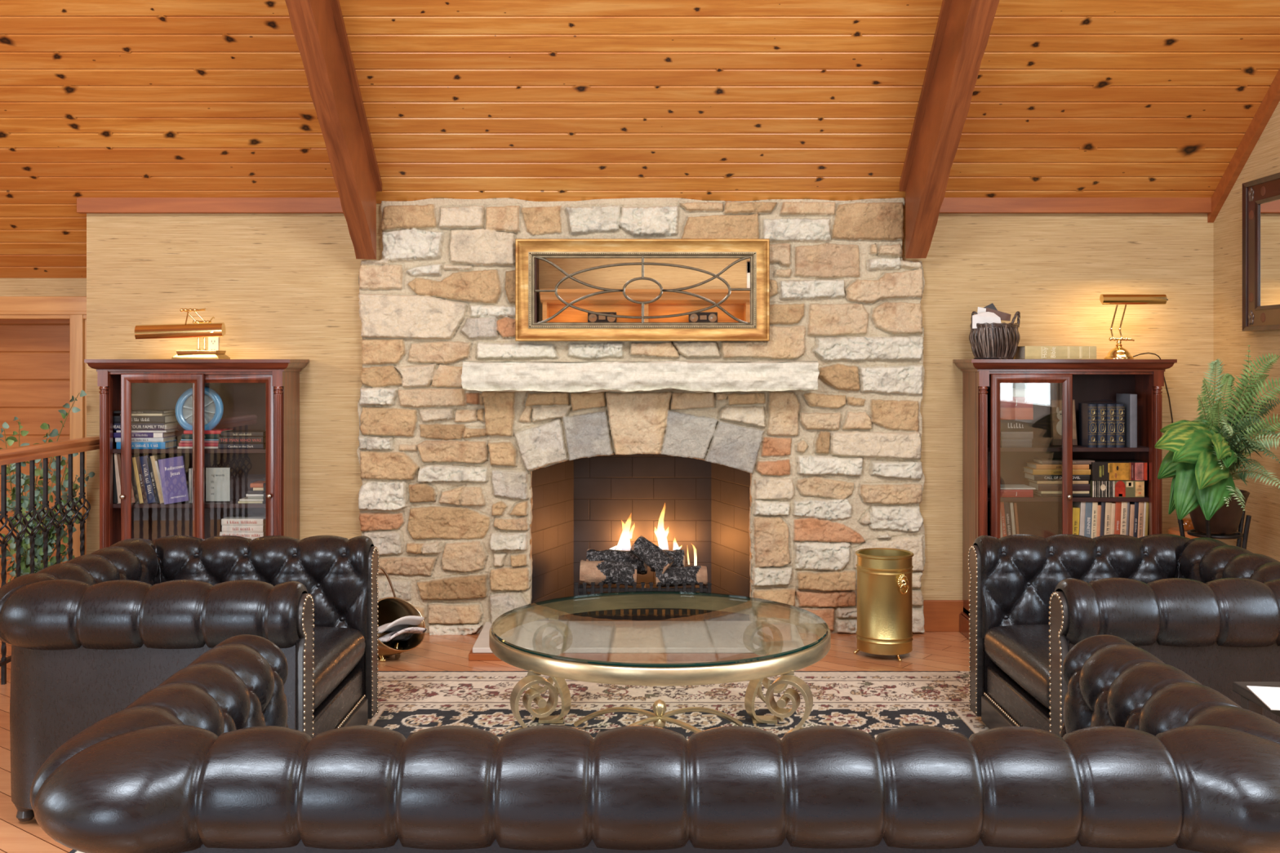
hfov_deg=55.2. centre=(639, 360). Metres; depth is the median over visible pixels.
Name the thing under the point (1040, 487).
book
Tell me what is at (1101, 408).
volume
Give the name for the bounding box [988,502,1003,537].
book
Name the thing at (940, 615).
baseboard
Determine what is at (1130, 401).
book
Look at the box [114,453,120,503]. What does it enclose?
book
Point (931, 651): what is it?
floor
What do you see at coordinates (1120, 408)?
volume
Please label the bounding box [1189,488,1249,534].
pot
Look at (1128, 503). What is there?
book
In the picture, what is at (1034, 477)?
book
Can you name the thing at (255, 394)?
bookcase
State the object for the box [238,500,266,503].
book
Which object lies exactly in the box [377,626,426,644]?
newspaper
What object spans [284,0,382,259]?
ceiling beam
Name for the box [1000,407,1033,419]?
book
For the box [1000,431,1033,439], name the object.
book
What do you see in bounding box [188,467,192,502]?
book
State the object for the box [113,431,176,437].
book
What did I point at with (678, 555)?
log
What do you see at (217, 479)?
printed card
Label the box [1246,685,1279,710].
brochure
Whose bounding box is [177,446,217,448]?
book
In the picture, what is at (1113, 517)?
book
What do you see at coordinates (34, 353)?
door
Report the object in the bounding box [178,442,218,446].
book
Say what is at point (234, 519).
book
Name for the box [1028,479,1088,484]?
book
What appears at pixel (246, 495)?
book
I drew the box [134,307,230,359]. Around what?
lamp
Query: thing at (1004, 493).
book
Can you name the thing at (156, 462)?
book
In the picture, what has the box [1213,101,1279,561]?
wall
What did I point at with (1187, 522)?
ornament
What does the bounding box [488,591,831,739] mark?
coffee table
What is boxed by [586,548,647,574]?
log
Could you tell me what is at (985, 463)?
bookcase
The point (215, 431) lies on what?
book
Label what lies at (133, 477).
book
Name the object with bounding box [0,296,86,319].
trim
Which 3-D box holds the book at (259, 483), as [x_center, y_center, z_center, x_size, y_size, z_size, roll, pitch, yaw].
[-1.838,0.602,5.940,0.063,0.020,0.132,0,0,0]
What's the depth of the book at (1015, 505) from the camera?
5.87 m
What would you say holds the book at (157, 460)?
on the bookcase at (255, 394)
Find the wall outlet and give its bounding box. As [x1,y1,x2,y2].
[208,337,218,350]
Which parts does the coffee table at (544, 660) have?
scroll leg, scroll leg, glass, scroll leg, scroll leg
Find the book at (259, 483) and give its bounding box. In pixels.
[249,480,266,487]
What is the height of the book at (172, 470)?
0.232 m
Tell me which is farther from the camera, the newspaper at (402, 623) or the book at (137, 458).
the book at (137, 458)
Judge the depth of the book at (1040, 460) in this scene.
5.88 m
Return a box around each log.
[579,560,636,586]
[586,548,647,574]
[630,535,674,573]
[650,549,684,572]
[655,565,707,586]
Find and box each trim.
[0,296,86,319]
[69,315,86,557]
[76,197,343,213]
[938,197,1211,213]
[1207,67,1279,222]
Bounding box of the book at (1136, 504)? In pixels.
[1129,502,1138,537]
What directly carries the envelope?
in the wicker basket
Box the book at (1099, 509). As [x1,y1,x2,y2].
[1096,504,1101,537]
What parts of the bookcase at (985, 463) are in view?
sliding door, sliding door, crown moulding, shelf, shelf, knob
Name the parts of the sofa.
armrest, backrest, panel, armrest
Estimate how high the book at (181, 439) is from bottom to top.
0.009 m
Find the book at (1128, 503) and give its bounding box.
[1125,502,1129,535]
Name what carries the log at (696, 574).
on the stone fireplace
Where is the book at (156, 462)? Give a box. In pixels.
[155,461,164,501]
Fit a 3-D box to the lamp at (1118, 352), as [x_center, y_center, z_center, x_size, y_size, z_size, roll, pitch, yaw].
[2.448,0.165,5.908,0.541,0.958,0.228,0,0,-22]
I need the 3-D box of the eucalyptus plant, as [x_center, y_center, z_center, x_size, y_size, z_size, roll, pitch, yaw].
[-2.856,0.748,5.907,0.415,1.204,0.603,0,0,-24]
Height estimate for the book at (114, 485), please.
0.245 m
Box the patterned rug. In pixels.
[69,671,989,852]
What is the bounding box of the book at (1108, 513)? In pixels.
[1103,502,1111,535]
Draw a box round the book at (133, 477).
[131,453,144,503]
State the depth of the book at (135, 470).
5.87 m
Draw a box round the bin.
[853,547,913,662]
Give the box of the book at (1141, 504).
[1137,502,1144,537]
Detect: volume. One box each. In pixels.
[1078,403,1097,447]
[1093,403,1106,447]
[1102,403,1115,447]
[1111,403,1124,447]
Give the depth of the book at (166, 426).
5.87 m
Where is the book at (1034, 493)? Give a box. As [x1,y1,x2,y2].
[1033,491,1089,497]
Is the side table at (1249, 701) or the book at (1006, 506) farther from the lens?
the book at (1006, 506)
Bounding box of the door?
[0,319,69,587]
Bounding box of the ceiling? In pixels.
[0,0,1279,278]
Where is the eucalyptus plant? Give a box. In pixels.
[0,390,94,582]
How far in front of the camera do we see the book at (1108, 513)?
5.87 m
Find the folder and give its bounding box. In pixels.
[985,307,1011,320]
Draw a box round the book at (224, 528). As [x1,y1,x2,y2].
[222,524,266,532]
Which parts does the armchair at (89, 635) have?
backrest, armrest, panel, armrest, arm panel, nailhead trim, nailhead trim, rail, arm panel, nailhead trim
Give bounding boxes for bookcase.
[84,359,309,549]
[952,359,1177,639]
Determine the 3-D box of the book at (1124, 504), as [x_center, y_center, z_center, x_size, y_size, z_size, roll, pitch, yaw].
[2.318,0.794,5.936,0.041,0.232,0.143,0,0,0]
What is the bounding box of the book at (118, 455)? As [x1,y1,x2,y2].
[116,453,132,484]
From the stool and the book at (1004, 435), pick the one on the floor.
the stool
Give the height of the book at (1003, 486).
0.007 m
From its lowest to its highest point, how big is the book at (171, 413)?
0.011 m
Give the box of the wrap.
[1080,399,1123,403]
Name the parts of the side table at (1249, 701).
leg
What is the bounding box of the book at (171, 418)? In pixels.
[112,414,177,423]
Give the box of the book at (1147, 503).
[1144,502,1149,536]
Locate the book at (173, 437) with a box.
[115,435,176,442]
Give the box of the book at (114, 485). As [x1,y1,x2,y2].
[112,453,119,503]
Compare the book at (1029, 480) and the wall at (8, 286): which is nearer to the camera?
the book at (1029, 480)
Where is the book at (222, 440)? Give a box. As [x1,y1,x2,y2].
[218,436,266,444]
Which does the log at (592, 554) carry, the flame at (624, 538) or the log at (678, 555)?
the flame at (624, 538)
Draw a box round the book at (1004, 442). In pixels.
[1000,439,1031,447]
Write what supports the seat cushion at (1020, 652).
on the armchair at (1208, 609)
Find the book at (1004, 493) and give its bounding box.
[989,489,1033,497]
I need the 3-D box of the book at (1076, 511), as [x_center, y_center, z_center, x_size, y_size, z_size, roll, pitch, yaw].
[2.087,0.809,5.936,0.042,0.202,0.143,0,0,0]
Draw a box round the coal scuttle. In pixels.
[377,566,425,662]
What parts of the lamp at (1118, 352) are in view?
arm, arm, lamp shade, power cord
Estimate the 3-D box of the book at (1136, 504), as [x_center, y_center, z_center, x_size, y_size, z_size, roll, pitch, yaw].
[2.375,0.793,5.936,0.030,0.234,0.143,0,0,0]
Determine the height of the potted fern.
0.812 m
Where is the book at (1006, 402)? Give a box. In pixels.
[1000,396,1032,407]
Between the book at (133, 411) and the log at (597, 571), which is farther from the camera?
the log at (597, 571)
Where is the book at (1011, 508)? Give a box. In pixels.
[1008,502,1015,534]
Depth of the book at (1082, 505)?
5.87 m
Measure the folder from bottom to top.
0.066 m
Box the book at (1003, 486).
[989,484,1035,489]
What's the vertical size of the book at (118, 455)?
0.240 m
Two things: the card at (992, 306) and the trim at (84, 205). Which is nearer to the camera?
the card at (992, 306)
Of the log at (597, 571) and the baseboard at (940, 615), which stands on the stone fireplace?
the log at (597, 571)
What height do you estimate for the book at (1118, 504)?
0.232 m
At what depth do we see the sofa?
2.03 m
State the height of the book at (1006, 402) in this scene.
0.052 m
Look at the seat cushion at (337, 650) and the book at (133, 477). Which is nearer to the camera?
the seat cushion at (337, 650)
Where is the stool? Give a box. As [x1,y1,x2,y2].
[1167,527,1199,539]
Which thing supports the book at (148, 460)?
on the bookcase at (255, 394)
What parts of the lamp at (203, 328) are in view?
lamp shade, arm, post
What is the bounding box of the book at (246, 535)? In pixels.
[219,530,266,538]
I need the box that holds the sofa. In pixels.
[30,634,1279,852]
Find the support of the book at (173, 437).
on the book at (170, 444)
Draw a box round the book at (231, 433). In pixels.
[220,430,266,436]
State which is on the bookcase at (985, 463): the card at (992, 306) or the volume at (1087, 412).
the volume at (1087, 412)
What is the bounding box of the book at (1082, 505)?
[1072,502,1085,536]
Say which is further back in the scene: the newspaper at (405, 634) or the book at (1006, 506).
the book at (1006, 506)
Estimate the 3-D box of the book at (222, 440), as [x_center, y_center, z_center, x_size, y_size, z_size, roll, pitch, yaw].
[-1.909,0.384,5.935,0.214,0.033,0.153,0,0,1]
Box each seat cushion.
[312,626,365,709]
[983,624,1050,708]
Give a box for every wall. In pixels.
[0,278,86,296]
[86,203,1213,599]
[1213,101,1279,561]
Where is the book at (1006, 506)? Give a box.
[1004,502,1012,536]
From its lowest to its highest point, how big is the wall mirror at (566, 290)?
0.498 m
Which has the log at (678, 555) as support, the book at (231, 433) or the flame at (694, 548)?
the flame at (694, 548)
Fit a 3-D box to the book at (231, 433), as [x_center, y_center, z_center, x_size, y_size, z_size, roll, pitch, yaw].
[-1.904,0.356,5.935,0.203,0.023,0.153,0,0,0]
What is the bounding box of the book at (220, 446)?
[217,443,266,448]
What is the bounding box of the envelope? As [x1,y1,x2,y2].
[977,306,986,313]
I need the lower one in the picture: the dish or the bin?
the bin
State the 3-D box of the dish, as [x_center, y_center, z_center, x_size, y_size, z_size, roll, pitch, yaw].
[-2.139,0.251,5.942,0.234,0.249,0.062,0,0,1]
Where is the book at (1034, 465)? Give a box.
[1026,462,1088,469]
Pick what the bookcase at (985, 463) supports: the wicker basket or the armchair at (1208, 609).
the wicker basket
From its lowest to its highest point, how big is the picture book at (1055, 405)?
0.225 m
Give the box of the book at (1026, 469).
[1023,466,1090,475]
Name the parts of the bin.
ring handle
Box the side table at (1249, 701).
[1232,681,1279,717]
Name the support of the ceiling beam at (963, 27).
attached to the ceiling
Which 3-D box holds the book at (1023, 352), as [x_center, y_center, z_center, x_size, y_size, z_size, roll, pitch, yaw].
[2.008,-0.036,5.928,0.335,0.062,0.203,0,0,3]
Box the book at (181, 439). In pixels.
[181,439,218,440]
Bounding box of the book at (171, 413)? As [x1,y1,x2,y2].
[131,412,175,416]
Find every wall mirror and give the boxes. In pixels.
[515,239,769,341]
[1242,172,1279,331]
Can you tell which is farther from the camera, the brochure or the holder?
the holder
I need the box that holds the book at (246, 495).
[245,493,266,496]
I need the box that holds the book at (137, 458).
[135,453,151,503]
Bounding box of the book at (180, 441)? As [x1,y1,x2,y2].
[179,440,218,442]
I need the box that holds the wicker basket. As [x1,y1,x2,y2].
[968,311,1020,359]
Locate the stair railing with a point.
(17, 455)
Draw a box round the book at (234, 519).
[221,514,266,525]
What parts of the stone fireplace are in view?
fire grate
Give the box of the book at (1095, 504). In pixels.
[1091,502,1097,538]
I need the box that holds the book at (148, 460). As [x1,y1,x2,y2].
[146,457,159,503]
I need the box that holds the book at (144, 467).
[139,453,159,503]
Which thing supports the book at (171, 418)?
on the book at (166, 426)
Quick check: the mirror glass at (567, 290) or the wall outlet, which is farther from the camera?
the wall outlet
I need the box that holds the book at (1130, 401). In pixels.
[1115,393,1137,447]
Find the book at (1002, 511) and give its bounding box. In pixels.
[1000,502,1006,537]
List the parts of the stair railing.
rail, handrail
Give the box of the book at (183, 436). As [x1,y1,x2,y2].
[181,434,221,439]
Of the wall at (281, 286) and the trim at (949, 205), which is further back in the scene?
the wall at (281, 286)
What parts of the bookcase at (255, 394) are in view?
knob, sliding door, shelf, shelf, crown moulding, sliding door, knob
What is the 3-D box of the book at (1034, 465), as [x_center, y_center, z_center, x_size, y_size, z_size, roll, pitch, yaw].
[2.028,0.513,5.950,0.253,0.023,0.153,0,0,0]
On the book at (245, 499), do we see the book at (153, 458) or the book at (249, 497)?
the book at (249, 497)
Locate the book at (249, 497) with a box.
[248,495,266,498]
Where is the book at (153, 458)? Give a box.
[150,453,165,503]
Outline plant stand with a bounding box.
[1176,511,1251,549]
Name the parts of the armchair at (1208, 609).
nailhead trim, arm panel, rail, nailhead trim, nailhead trim, arm panel, armrest, panel, armrest, backrest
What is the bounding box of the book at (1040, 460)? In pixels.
[1032,457,1094,464]
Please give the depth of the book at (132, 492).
5.87 m
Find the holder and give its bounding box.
[377,598,423,657]
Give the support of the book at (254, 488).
on the book at (251, 491)
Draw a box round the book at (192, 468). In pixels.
[191,468,192,502]
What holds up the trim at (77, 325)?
attached to the wall at (8, 286)
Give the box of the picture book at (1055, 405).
[1048,399,1077,445]
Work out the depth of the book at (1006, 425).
5.87 m
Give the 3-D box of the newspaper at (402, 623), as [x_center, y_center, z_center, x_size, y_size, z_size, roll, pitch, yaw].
[-1.138,1.207,5.537,0.262,0.129,0.230,0,0,39]
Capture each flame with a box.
[612,520,634,550]
[654,511,668,543]
[673,538,681,549]
[687,546,697,565]
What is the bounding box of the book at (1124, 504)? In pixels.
[1120,502,1127,534]
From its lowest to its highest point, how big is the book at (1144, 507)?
0.237 m
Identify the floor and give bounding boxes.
[0,620,969,852]
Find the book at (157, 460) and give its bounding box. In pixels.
[155,456,171,471]
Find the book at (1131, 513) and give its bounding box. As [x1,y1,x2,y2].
[1128,503,1134,536]
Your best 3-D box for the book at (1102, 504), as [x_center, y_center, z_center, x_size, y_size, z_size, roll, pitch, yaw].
[2.216,0.794,5.937,0.028,0.232,0.142,0,0,0]
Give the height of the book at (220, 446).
0.024 m
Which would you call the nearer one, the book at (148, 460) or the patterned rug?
the patterned rug
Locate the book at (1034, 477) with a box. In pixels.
[1024,472,1089,480]
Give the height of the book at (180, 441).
0.008 m
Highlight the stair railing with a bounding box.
[0,435,99,684]
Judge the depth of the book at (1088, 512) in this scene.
5.87 m
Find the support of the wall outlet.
attached to the wall at (281, 286)
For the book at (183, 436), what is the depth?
5.88 m
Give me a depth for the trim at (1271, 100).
5.72 m
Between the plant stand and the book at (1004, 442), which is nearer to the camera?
the plant stand
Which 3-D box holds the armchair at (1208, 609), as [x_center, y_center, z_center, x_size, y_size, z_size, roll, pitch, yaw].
[1.681,0.988,4.031,0.934,0.703,1.122,0,0,0]
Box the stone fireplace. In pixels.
[356,197,925,660]
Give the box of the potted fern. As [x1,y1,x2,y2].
[1154,345,1279,534]
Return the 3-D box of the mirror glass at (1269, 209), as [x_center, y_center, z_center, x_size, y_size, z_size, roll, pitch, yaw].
[2.838,-0.480,5.380,0.008,0.490,0.470,0,0,0]
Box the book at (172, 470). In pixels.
[158,456,189,504]
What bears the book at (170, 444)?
on the bookcase at (255, 394)
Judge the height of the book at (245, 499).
0.010 m
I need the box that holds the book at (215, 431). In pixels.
[183,428,233,434]
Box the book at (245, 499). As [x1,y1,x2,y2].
[239,496,266,501]
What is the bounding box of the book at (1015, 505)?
[1013,502,1019,534]
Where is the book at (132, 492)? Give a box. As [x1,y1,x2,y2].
[131,453,140,502]
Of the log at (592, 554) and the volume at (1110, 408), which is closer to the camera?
the volume at (1110, 408)
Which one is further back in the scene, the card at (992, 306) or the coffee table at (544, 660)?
the card at (992, 306)
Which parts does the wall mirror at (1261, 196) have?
moulding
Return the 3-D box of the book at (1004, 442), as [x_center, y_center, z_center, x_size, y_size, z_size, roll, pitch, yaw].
[1.806,0.399,5.950,0.146,0.038,0.162,0,0,0]
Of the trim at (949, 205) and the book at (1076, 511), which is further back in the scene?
the trim at (949, 205)
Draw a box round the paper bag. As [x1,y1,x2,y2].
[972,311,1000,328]
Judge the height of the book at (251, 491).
0.015 m
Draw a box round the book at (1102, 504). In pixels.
[1097,502,1105,536]
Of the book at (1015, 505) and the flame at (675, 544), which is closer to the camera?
the book at (1015, 505)
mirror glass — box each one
[534,257,750,322]
[1259,199,1279,306]
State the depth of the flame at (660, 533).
6.51 m
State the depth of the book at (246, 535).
5.87 m
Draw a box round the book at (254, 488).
[253,486,266,490]
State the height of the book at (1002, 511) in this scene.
0.233 m
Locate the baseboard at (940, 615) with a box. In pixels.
[923,600,963,631]
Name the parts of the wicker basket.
loop handle, loop handle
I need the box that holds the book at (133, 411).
[113,409,175,413]
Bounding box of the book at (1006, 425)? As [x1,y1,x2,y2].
[1000,419,1031,431]
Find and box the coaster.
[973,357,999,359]
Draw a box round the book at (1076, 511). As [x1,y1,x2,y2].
[1061,506,1079,534]
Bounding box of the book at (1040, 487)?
[1029,481,1090,491]
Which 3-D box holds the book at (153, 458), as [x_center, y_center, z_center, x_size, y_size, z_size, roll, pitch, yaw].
[-2.316,0.573,5.939,0.068,0.230,0.142,0,0,0]
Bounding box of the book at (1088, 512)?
[1084,502,1092,537]
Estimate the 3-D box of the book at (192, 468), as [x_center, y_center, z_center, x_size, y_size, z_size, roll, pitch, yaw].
[-2.156,0.606,5.959,0.010,0.165,0.122,0,0,0]
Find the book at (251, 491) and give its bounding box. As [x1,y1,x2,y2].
[247,488,266,493]
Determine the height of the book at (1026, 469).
0.026 m
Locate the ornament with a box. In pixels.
[1182,517,1194,531]
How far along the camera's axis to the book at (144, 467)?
5.87 m
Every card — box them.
[205,467,232,502]
[983,302,997,310]
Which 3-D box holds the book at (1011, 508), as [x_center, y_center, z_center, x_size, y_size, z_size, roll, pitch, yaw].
[1.791,0.796,5.939,0.035,0.228,0.142,0,0,0]
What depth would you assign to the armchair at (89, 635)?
3.51 m
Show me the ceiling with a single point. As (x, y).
(535, 100)
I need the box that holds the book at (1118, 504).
[1112,502,1121,534]
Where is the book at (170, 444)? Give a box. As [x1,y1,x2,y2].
[116,440,177,448]
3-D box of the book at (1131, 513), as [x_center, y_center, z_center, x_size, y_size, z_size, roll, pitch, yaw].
[2.357,0.801,5.937,0.030,0.218,0.142,0,0,0]
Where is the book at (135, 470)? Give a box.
[132,457,143,503]
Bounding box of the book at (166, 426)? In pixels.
[113,422,177,430]
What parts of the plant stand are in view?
leg, leg, leg, leg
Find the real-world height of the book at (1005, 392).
0.038 m
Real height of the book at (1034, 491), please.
0.012 m
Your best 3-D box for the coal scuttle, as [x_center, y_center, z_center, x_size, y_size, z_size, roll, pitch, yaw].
[-1.167,1.149,5.565,0.366,0.419,0.303,0,0,42]
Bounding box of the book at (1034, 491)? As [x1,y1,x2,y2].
[1032,489,1088,493]
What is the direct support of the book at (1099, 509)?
on the bookcase at (985, 463)
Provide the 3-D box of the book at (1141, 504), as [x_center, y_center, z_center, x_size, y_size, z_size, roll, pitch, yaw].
[2.399,0.794,5.936,0.036,0.232,0.143,0,0,0]
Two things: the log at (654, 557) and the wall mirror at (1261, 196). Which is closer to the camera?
the wall mirror at (1261, 196)
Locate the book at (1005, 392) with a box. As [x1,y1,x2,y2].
[1000,387,1031,396]
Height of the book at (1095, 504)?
0.230 m
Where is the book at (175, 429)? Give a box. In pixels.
[116,428,178,432]
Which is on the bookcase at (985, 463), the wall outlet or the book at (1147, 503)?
the book at (1147, 503)
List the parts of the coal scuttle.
handle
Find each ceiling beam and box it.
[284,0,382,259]
[899,0,999,258]
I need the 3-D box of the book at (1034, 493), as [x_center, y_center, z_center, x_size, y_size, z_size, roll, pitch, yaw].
[2.044,0.650,5.951,0.232,0.015,0.152,0,0,1]
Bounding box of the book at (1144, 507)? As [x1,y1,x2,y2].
[1142,502,1146,536]
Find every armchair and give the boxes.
[0,535,379,822]
[967,533,1279,735]
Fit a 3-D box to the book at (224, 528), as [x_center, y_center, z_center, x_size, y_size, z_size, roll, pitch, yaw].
[-1.905,0.809,5.954,0.198,0.031,0.173,0,0,1]
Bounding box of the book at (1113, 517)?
[1110,502,1115,534]
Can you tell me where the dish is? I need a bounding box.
[175,386,223,430]
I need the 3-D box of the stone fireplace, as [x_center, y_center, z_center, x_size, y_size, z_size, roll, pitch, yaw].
[0.006,0.279,6.117,2.812,2.164,1.245,0,0,0]
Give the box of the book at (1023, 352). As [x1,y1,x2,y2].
[1014,346,1096,359]
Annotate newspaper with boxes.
[377,615,424,633]
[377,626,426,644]
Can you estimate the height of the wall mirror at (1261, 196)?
0.690 m
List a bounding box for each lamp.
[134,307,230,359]
[1099,293,1173,422]

